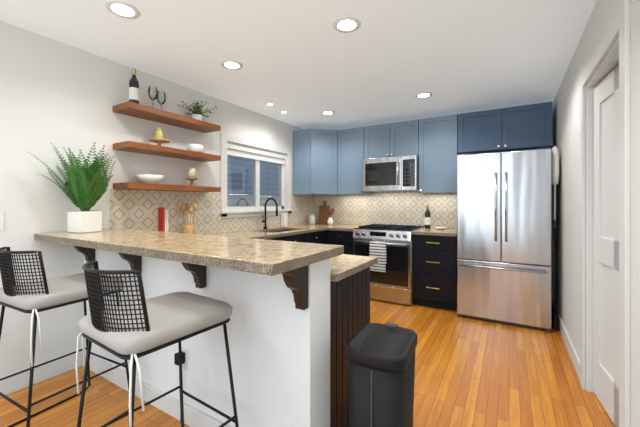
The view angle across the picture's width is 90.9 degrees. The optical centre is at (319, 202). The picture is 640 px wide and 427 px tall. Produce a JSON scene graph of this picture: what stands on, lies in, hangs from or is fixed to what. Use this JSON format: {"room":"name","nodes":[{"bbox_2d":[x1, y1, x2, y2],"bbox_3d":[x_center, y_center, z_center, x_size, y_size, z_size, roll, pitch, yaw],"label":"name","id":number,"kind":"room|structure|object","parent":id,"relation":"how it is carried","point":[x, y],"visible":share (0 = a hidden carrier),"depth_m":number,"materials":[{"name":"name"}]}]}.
{"room":"kitchen","nodes":[
{"label":"kitchen","id":0,"kind":"room"},
{"bbox_2d":[0,21,303,378],"bbox_3d":[-1.724,0.035,2.725,0.120,2.430,6.100,0,0,31],"label":"wall","id":1,"kind":"structure","parent":0,"point":[58,95],"depth_m":2.32,"materials":[{"name":"white paint"}]},
{"bbox_2d":[0,212,3,230],"bbox_3d":[-2.072,0.120,2.016,0.012,0.120,0.075,0,0,31],"label":"switch plate","id":2,"kind":"object","parent":1,"relation":"attached to","point":[1,221],"visible":1,"depth_m":2.04,"materials":[{"name":"white plastic"}]},
{"bbox_2d":[0,351,81,396],"bbox_3d":[-2.526,1.192,1.252,0.019,0.115,2.748,0,0,31],"label":"baseboard","id":3,"kind":"structure","parent":1,"relation":"attached to","point":[49,370],"depth_m":2.20,"materials":[{"name":"white"}]},
{"bbox_2d":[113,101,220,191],"bbox_3d":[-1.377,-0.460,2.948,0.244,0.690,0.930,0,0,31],"label":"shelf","id":4,"kind":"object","parent":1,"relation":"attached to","point":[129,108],"visible":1,"depth_m":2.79,"materials":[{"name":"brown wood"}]},
{"bbox_2d":[129,68,138,103],"bbox_3d":[-1.556,-0.963,2.636,0.076,0.314,0.076,0,0,31],"label":"wine bottle","id":5,"kind":"object","parent":4,"relation":"on","point":[133,89],"visible":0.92,"depth_m":2.61,"materials":[{"name":"black glass"}]},
{"bbox_2d":[136,174,163,183],"bbox_3d":[-1.484,-0.203,2.756,0.216,0.075,0.216,0,0,31],"label":"bowl","id":6,"kind":"object","parent":4,"relation":"on","point":[149,178],"visible":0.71,"depth_m":2.69,"materials":[{"name":"white ceramic"}]},
{"bbox_2d":[148,86,157,107],"bbox_3d":[-1.461,-0.911,2.754,0.076,0.210,0.075,0,0,31],"label":"wine glass","id":7,"kind":"object","parent":4,"relation":"on","point":[155,97],"visible":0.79,"depth_m":2.75,"materials":[{"name":"clear glass"}]},
{"bbox_2d":[148,128,169,145],"bbox_3d":[-1.442,-0.583,2.825,0.176,0.178,0.176,0,0,31],"label":"cake stand","id":8,"kind":"object","parent":4,"relation":"on","point":[158,139],"visible":0.77,"depth_m":2.80,"materials":[{"name":"brown wood"}]},
{"bbox_2d":[157,90,165,107],"bbox_3d":[-1.448,-0.911,2.874,0.076,0.210,0.075,0,0,31],"label":"wine glass","id":9,"kind":"object","parent":4,"relation":"on","point":[164,100],"visible":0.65,"depth_m":2.87,"materials":[{"name":"clear glass"}]},
{"bbox_2d":[186,168,197,185],"bbox_3d":[-1.268,-0.256,3.116,0.110,0.179,0.110,0,0,31],"label":"pedestal","id":10,"kind":"object","parent":4,"relation":"on","point":[191,174],"visible":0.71,"depth_m":3.09,"materials":[{"name":"brown wood"}]},
{"bbox_2d":[187,144,203,152],"bbox_3d":[-1.247,-0.536,3.150,0.160,0.085,0.160,0,0,31],"label":"bowl","id":11,"kind":"object","parent":4,"relation":"on","point":[196,147],"visible":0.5,"depth_m":3.09,"materials":[{"name":"white ceramic"}]},
{"bbox_2d":[177,101,217,120],"bbox_3d":[-1.248,-0.920,3.220,0.479,0.228,0.372,0,0,31],"label":"potted plant","id":12,"kind":"object","parent":4,"relation":"on","point":[197,113],"visible":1,"depth_m":3.13,"materials":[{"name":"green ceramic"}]},
{"bbox_2d":[110,155,313,234],"bbox_3d":[-0.914,-0.196,3.950,0.008,1.068,3.166,0,0,31],"label":"tile","id":13,"kind":"structure","parent":1,"relation":"attached to","point":[134,209],"depth_m":3.19,"materials":[{"name":"beige tile"}]},
{"bbox_2d":[186,213,191,223],"bbox_3d":[-1.340,0.160,3.227,0.006,0.120,0.075,0,0,31],"label":"electrical outlet plate","id":14,"kind":"object","parent":13,"relation":"attached to","point":[188,218],"visible":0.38,"depth_m":3.22,"materials":[{"name":"white plastic"}]},
{"bbox_2d":[220,132,293,217],"bbox_3d":[-0.818,-0.315,4.181,0.175,0.980,1.370,0,0,31],"label":"window","id":15,"kind":"structure","parent":1,"relation":"in","point":[261,173],"depth_m":4.13,"materials":[{"name":"white"}]},
{"bbox_2d":[0,0,596,129],"bbox_3d":[0.146,-1.210,1.603,4.480,0.060,6.340,0,0,31],"label":"ceiling","id":16,"kind":"structure","parent":0,"point":[305,63],"depth_m":2.41,"materials":[{"name":"white paint"}]},
{"bbox_2d":[104,0,140,18],"bbox_3d":[-1.202,-1.177,1.922,0.186,0.007,0.186,0,0,4],"label":"recessed light","id":17,"kind":"object","parent":16,"relation":"in","point":[126,10],"depth_m":1.91,"materials":[{"name":"white plastic"}]},
{"bbox_2d":[220,60,242,69],"bbox_3d":[-0.753,-1.177,2.691,0.186,0.007,0.186,0,0,22],"label":"recessed light","id":18,"kind":"object","parent":16,"relation":"in","point":[228,64],"depth_m":2.67,"materials":[{"name":"white plastic"}]},
{"bbox_2d":[321,111,334,114],"bbox_3d":[0.101,-1.177,4.114,0.186,0.007,0.186,0,0,22],"label":"recessed light","id":19,"kind":"object","parent":16,"relation":"in","point":[323,112],"depth_m":4.09,"materials":[{"name":"white plastic"}]},
{"bbox_2d":[333,16,360,32],"bbox_3d":[0.178,-1.177,2.085,0.186,0.007,0.186,0,0,22],"label":"recessed light","id":20,"kind":"object","parent":16,"relation":"in","point":[348,24],"depth_m":2.08,"materials":[{"name":"white"}]},
{"bbox_2d":[415,92,432,97],"bbox_3d":[1.135,-1.177,3.447,0.186,0.007,0.186,0,0,22],"label":"recessed light","id":21,"kind":"object","parent":16,"relation":"in","point":[424,94],"depth_m":3.44,"materials":[{"name":"white plastic"}]},
{"bbox_2d":[0,299,615,426],"bbox_3d":[0.146,1.280,1.603,4.480,0.060,6.340,0,0,31],"label":"floor","id":22,"kind":"structure","parent":0,"point":[471,372],"depth_m":2.13,"materials":[{"name":"brown wood"}]},
{"bbox_2d":[0,247,128,426],"bbox_3d":[-1.454,0.741,1.777,0.476,1.017,0.521,0,0,27],"label":"bar stool","id":23,"kind":"object","parent":22,"relation":"on","point":[34,298],"visible":0.96,"depth_m":1.56,"materials":[{"name":"black metal"}]},
{"bbox_2d":[75,261,238,426],"bbox_3d":[-0.680,0.741,1.336,0.476,1.018,0.522,0,0,34],"label":"bar stool","id":24,"kind":"object","parent":22,"relation":"on","point":[133,332],"visible":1,"depth_m":1.17,"materials":[{"name":"white fabric"}]},
{"bbox_2d":[84,249,329,426],"bbox_3d":[-0.888,0.753,1.979,2.080,0.994,0.180,0,0,31],"label":"wall","id":25,"kind":"structure","parent":22,"relation":"on","point":[279,345],"depth_m":1.55,"materials":[{"name":"white paint"}]},
{"bbox_2d":[82,350,229,426],"bbox_3d":[-0.919,1.192,1.885,2.064,0.115,0.019,0,0,31],"label":"baseboard","id":26,"kind":"structure","parent":25,"relation":"attached to","point":[170,406],"depth_m":1.92,"materials":[{"name":"white"}]},
{"bbox_2d":[174,347,187,423],"bbox_3d":[-0.783,1.038,1.780,0.097,0.417,0.053,0,0,31],"label":"outlet","id":27,"kind":"object","parent":25,"relation":"attached to","point":[184,358],"visible":0.6,"depth_m":1.78,"materials":[{"name":"white plastic"}]},
{"bbox_2d":[34,228,343,275],"bbox_3d":[-0.930,0.232,1.870,2.118,0.044,0.550,0,0,31],"label":"bar","id":28,"kind":"object","parent":25,"relation":"on","point":[266,257],"visible":0.98,"depth_m":1.50,"materials":[{"name":"beige stone"}]},
{"bbox_2d":[68,211,101,232],"bbox_3d":[-1.700,0.134,2.279,0.150,0.151,0.150,0,0,23],"label":"planter","id":29,"kind":"object","parent":28,"relation":"on","point":[84,221],"visible":0.98,"depth_m":2.22,"materials":[{"name":"white ceramic"}]},
{"bbox_2d":[26,142,114,210],"bbox_3d":[-1.684,-0.186,2.167,0.465,0.490,0.440,0,0,31],"label":"fern","id":30,"kind":"object","parent":29,"relation":"in","point":[86,189],"visible":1,"depth_m":2.22,"materials":[{"name":"green plant"}]},
{"bbox_2d":[74,246,307,309],"bbox_3d":[-0.915,0.356,1.808,1.935,0.200,0.136,0,0,31],"label":"corbel","id":31,"kind":"object","parent":25,"relation":"attached to","point":[296,281],"visible":0.69,"depth_m":1.62,"materials":[{"name":"brown wood"}]},
{"bbox_2d":[266,230,309,242],"bbox_3d":[-0.689,0.815,3.739,0.608,0.870,1.022,0,0,31],"label":"base cabinet","id":32,"kind":"object","parent":22,"relation":"on","point":[305,237],"depth_m":3.85,"materials":[{"name":"black paint"}]},
{"bbox_2d":[205,223,343,238],"bbox_3d":[-0.644,0.359,3.781,0.642,0.038,3.154,0,0,31],"label":"countertop","id":33,"kind":"structure","parent":32,"relation":"on","point":[268,233],"depth_m":3.76,"materials":[{"name":"beige stone"}]},
{"bbox_2d":[158,207,168,231],"bbox_3d":[-1.463,0.190,2.946,0.075,0.299,0.057,0,0,31],"label":"books","id":34,"kind":"object","parent":33,"relation":"on","point":[163,219],"visible":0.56,"depth_m":2.93,"materials":[{"name":"red paper"}]},
{"bbox_2d":[180,203,197,233],"bbox_3d":[-1.285,0.170,3.088,0.159,0.338,0.124,0,0,31],"label":"utensil crock","id":35,"kind":"object","parent":33,"relation":"on","point":[188,228],"visible":0.85,"depth_m":3.07,"materials":[{"name":"brown wood"}]},
{"bbox_2d":[262,198,277,228],"bbox_3d":[-0.652,0.136,4.056,0.233,0.406,0.108,0,0,31],"label":"faucet","id":36,"kind":"object","parent":33,"relation":"on","point":[264,220],"visible":1,"depth_m":4.10,"materials":[{"name":"black metal"}]},
{"bbox_2d":[281,213,287,226],"bbox_3d":[-0.515,0.244,4.530,0.070,0.189,0.080,0,0,31],"label":"jar","id":37,"kind":"object","parent":33,"relation":"on","point":[284,219],"visible":1,"depth_m":4.50,"materials":[{"name":"white ceramic"}]},
{"bbox_2d":[309,214,314,223],"bbox_3d":[-0.124,0.258,5.042,0.096,0.162,0.096,0,0,31],"label":"canister","id":38,"kind":"object","parent":33,"relation":"on","point":[312,219],"visible":1,"depth_m":5.00,"materials":[{"name":"white ceramic"}]},
{"bbox_2d":[318,201,329,223],"bbox_3d":[0.071,0.156,5.172,0.200,0.369,0.058,0,0,31],"label":"cutting board","id":39,"kind":"object","parent":33,"relation":"on","point":[323,216],"visible":0.88,"depth_m":5.17,"materials":[{"name":"brown wood"}]},
{"bbox_2d":[326,208,334,224],"bbox_3d":[0.163,0.208,4.880,0.126,0.262,0.105,0,0,31],"label":"flower vase","id":40,"kind":"object","parent":33,"relation":"on","point":[330,219],"visible":1,"depth_m":4.85,"materials":[{"name":"white ceramic"}]},
{"bbox_2d":[310,230,325,243],"bbox_3d":[-0.337,0.815,4.325,0.608,0.870,0.588,0,0,31],"label":"base cabinet","id":41,"kind":"object","parent":22,"relation":"on","point":[318,237],"depth_m":4.28,"materials":[{"name":"black paint"}]},
{"bbox_2d":[298,223,333,225],"bbox_3d":[0.010,0.359,4.823,0.330,0.038,0.694,0,0,31],"label":"countertop","id":42,"kind":"structure","parent":41,"relation":"on","point":[317,224],"depth_m":4.76,"materials":[{"name":"beige stone"}]},
{"bbox_2d":[326,230,353,254],"bbox_3d":[0.433,0.815,4.593,0.437,0.870,0.674,0,0,31],"label":"base cabinet","id":43,"kind":"object","parent":22,"relation":"on","point":[343,238],"visible":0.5,"depth_m":4.31,"materials":[{"name":"black paint"}]},
{"bbox_2d":[326,224,363,230],"bbox_3d":[0.445,0.359,4.562,0.386,0.038,0.694,0,0,31],"label":"countertop","id":44,"kind":"structure","parent":43,"relation":"on","point":[344,227],"depth_m":4.37,"materials":[{"name":"beige stone"}]},
{"bbox_2d":[330,267,369,426],"bbox_3d":[-0.707,0.815,2.281,2.076,0.870,0.516,0,0,31],"label":"base cabinet","id":45,"kind":"object","parent":22,"relation":"on","point":[349,307],"visible":0.15,"depth_m":1.65,"materials":[{"name":"black paint"}]},
{"bbox_2d":[330,254,377,281],"bbox_3d":[-0.400,0.359,2.116,1.453,0.038,0.550,0,0,31],"label":"countertop","id":46,"kind":"structure","parent":45,"relation":"on","point":[342,266],"depth_m":1.77,"materials":[{"name":"beige stone"}]},
{"bbox_2d":[345,323,416,426],"bbox_3d":[0.281,0.927,1.420,0.266,0.645,0.374,0,0,27],"label":"trash can","id":47,"kind":"object","parent":22,"relation":"on","point":[381,365],"visible":1,"depth_m":1.30,"materials":[{"name":"black plastic"}]},
{"bbox_2d":[353,223,423,304],"bbox_3d":[0.924,0.777,4.243,0.760,0.945,0.764,0,0,31],"label":"range","id":48,"kind":"object","parent":22,"relation":"on","point":[389,247],"visible":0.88,"depth_m":3.91,"materials":[{"name":"silver metal"}]},
{"bbox_2d":[412,234,457,310],"bbox_3d":[1.487,0.815,3.955,0.495,0.870,0.684,0,0,31],"label":"base cabinet","id":49,"kind":"object","parent":22,"relation":"on","point":[434,271],"visible":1,"depth_m":3.69,"materials":[{"name":"black paint"}]},
{"bbox_2d":[411,228,456,236],"bbox_3d":[1.490,0.359,3.950,0.508,0.038,0.668,0,0,31],"label":"countertop","id":50,"kind":"structure","parent":49,"relation":"on","point":[432,231],"depth_m":3.76,"materials":[{"name":"beige stone"}]},
{"bbox_2d":[425,205,430,228],"bbox_3d":[1.435,0.182,4.200,0.076,0.314,0.076,0,0,31],"label":"wine bottle","id":51,"kind":"object","parent":50,"relation":"on","point":[427,219],"depth_m":4.17,"materials":[{"name":"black glass"}]},
{"bbox_2d":[457,147,550,332],"bbox_3d":[2.032,0.356,3.524,0.840,1.787,0.806,0,0,31],"label":"refrigerator","id":52,"kind":"object","parent":22,"relation":"on","point":[504,237],"visible":1,"depth_m":3.21,"materials":[{"name":"silver metal"}]},
{"bbox_2d":[551,228,558,330],"bbox_3d":[2.361,0.749,3.167,0.040,0.999,0.200,0,0,31],"label":"broom","id":53,"kind":"object","parent":22,"relation":"on","point":[555,319],"visible":0.85,"depth_m":3.17,"materials":[{"name":"grey plastic"}]},
{"bbox_2d":[340,101,552,307],"bbox_3d":[1.325,0.035,4.522,3.500,2.430,0.120,0,0,31],"label":"wall","id":54,"kind":"structure","parent":0,"point":[551,190],"depth_m":3.64,"materials":[{"name":"white paint"}]},
{"bbox_2d":[293,129,340,194],"bbox_3d":[0.002,-0.610,4.878,0.621,0.960,0.627,0,0,31],"label":"upper cabinet","id":55,"kind":"object","parent":54,"relation":"attached to","point":[314,161],"visible":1,"depth_m":4.67,"materials":[{"name":"blue paint"}]},
{"bbox_2d":[337,127,371,194],"bbox_3d":[0.516,-0.610,4.732,0.432,0.960,0.349,0,0,31],"label":"upper cabinet","id":56,"kind":"object","parent":54,"relation":"attached to","point":[350,149],"visible":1,"depth_m":4.61,"materials":[{"name":"blue paint"}]},
{"bbox_2d":[314,191,456,228],"bbox_3d":[0.874,0.084,4.719,2.267,0.508,0.008,0,0,31],"label":"tile","id":57,"kind":"structure","parent":54,"relation":"attached to","point":[406,207],"depth_m":4.60,"materials":[{"name":"beige tile"}]},
{"bbox_2d":[364,120,418,158],"bbox_3d":[1.030,-0.858,4.424,0.761,0.465,0.349,0,0,31],"label":"upper cabinet","id":58,"kind":"object","parent":54,"relation":"attached to","point":[392,139],"visible":0.92,"depth_m":4.28,"materials":[{"name":"blue paint"}]},
{"bbox_2d":[362,155,418,191],"bbox_3d":[1.004,-0.392,4.381,0.755,0.453,0.445,0,0,31],"label":"microwave","id":59,"kind":"object","parent":58,"relation":"attached to","point":[394,174],"visible":0.96,"depth_m":4.21,"materials":[{"name":"silver metal"}]},
{"bbox_2d":[419,114,457,193],"bbox_3d":[1.559,-0.610,4.106,0.467,0.960,0.349,0,0,31],"label":"upper cabinet","id":60,"kind":"object","parent":54,"relation":"attached to","point":[438,145],"visible":0.96,"depth_m":3.98,"materials":[{"name":"blue paint"}]},
{"bbox_2d":[458,102,551,153],"bbox_3d":[2.165,-0.853,3.743,0.939,0.475,0.349,0,0,31],"label":"upper cabinet","id":61,"kind":"object","parent":54,"relation":"attached to","point":[523,127],"visible":0.98,"depth_m":3.60,"materials":[{"name":"blue paint"}]},
{"bbox_2d":[553,0,639,426],"bbox_3d":[1.175,0.035,0.986,0.120,2.430,6.100,0,0,31],"label":"wall","id":62,"kind":"structure","parent":0,"point":[566,122],"depth_m":2.33,"materials":[{"name":"white paint"}]},
{"bbox_2d":[551,146,558,228],"bbox_3d":[2.300,-0.155,3.086,0.072,0.810,0.072,0,0,31],"label":"hanging duster","id":63,"kind":"object","parent":62,"relation":"hanging from","point":[554,166],"visible":0.9,"depth_m":3.07,"materials":[{"name":"white fabric"}]},
{"bbox_2d":[552,301,579,379],"bbox_3d":[2.253,1.192,2.913,0.014,0.115,1.685,0,0,31],"label":"baseboard","id":64,"kind":"structure","parent":62,"relation":"attached to","point":[575,359],"depth_m":2.59,"materials":[{"name":"white wood"}]},
{"bbox_2d":[580,0,629,426],"bbox_3d":[1.609,0.193,1.728,0.138,2.115,0.990,0,0,31],"label":"door frame","id":65,"kind":"structure","parent":62,"relation":"attached to","point":[618,53],"depth_m":1.57,"materials":[{"name":"white wood"}]},
{"bbox_2d":[593,65,618,426],"bbox_3d":[1.667,0.244,1.700,0.202,1.988,0.780,0,0,31],"label":"door","id":66,"kind":"structure","parent":62,"relation":"in","point":[606,240],"depth_m":1.88,"materials":[{"name":"white wood"}]},
{"label":"outside","id":67,"kind":"structure","parent":0,"visible":0},
{"bbox_2d":[227,155,232,206],"bbox_3d":[-2.869,-0.750,5.803,0.150,6.000,9.000,0,0,31],"label":"house","id":68,"kind":"structure","parent":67,"point":[228,192],"depth_m":7.12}
]}

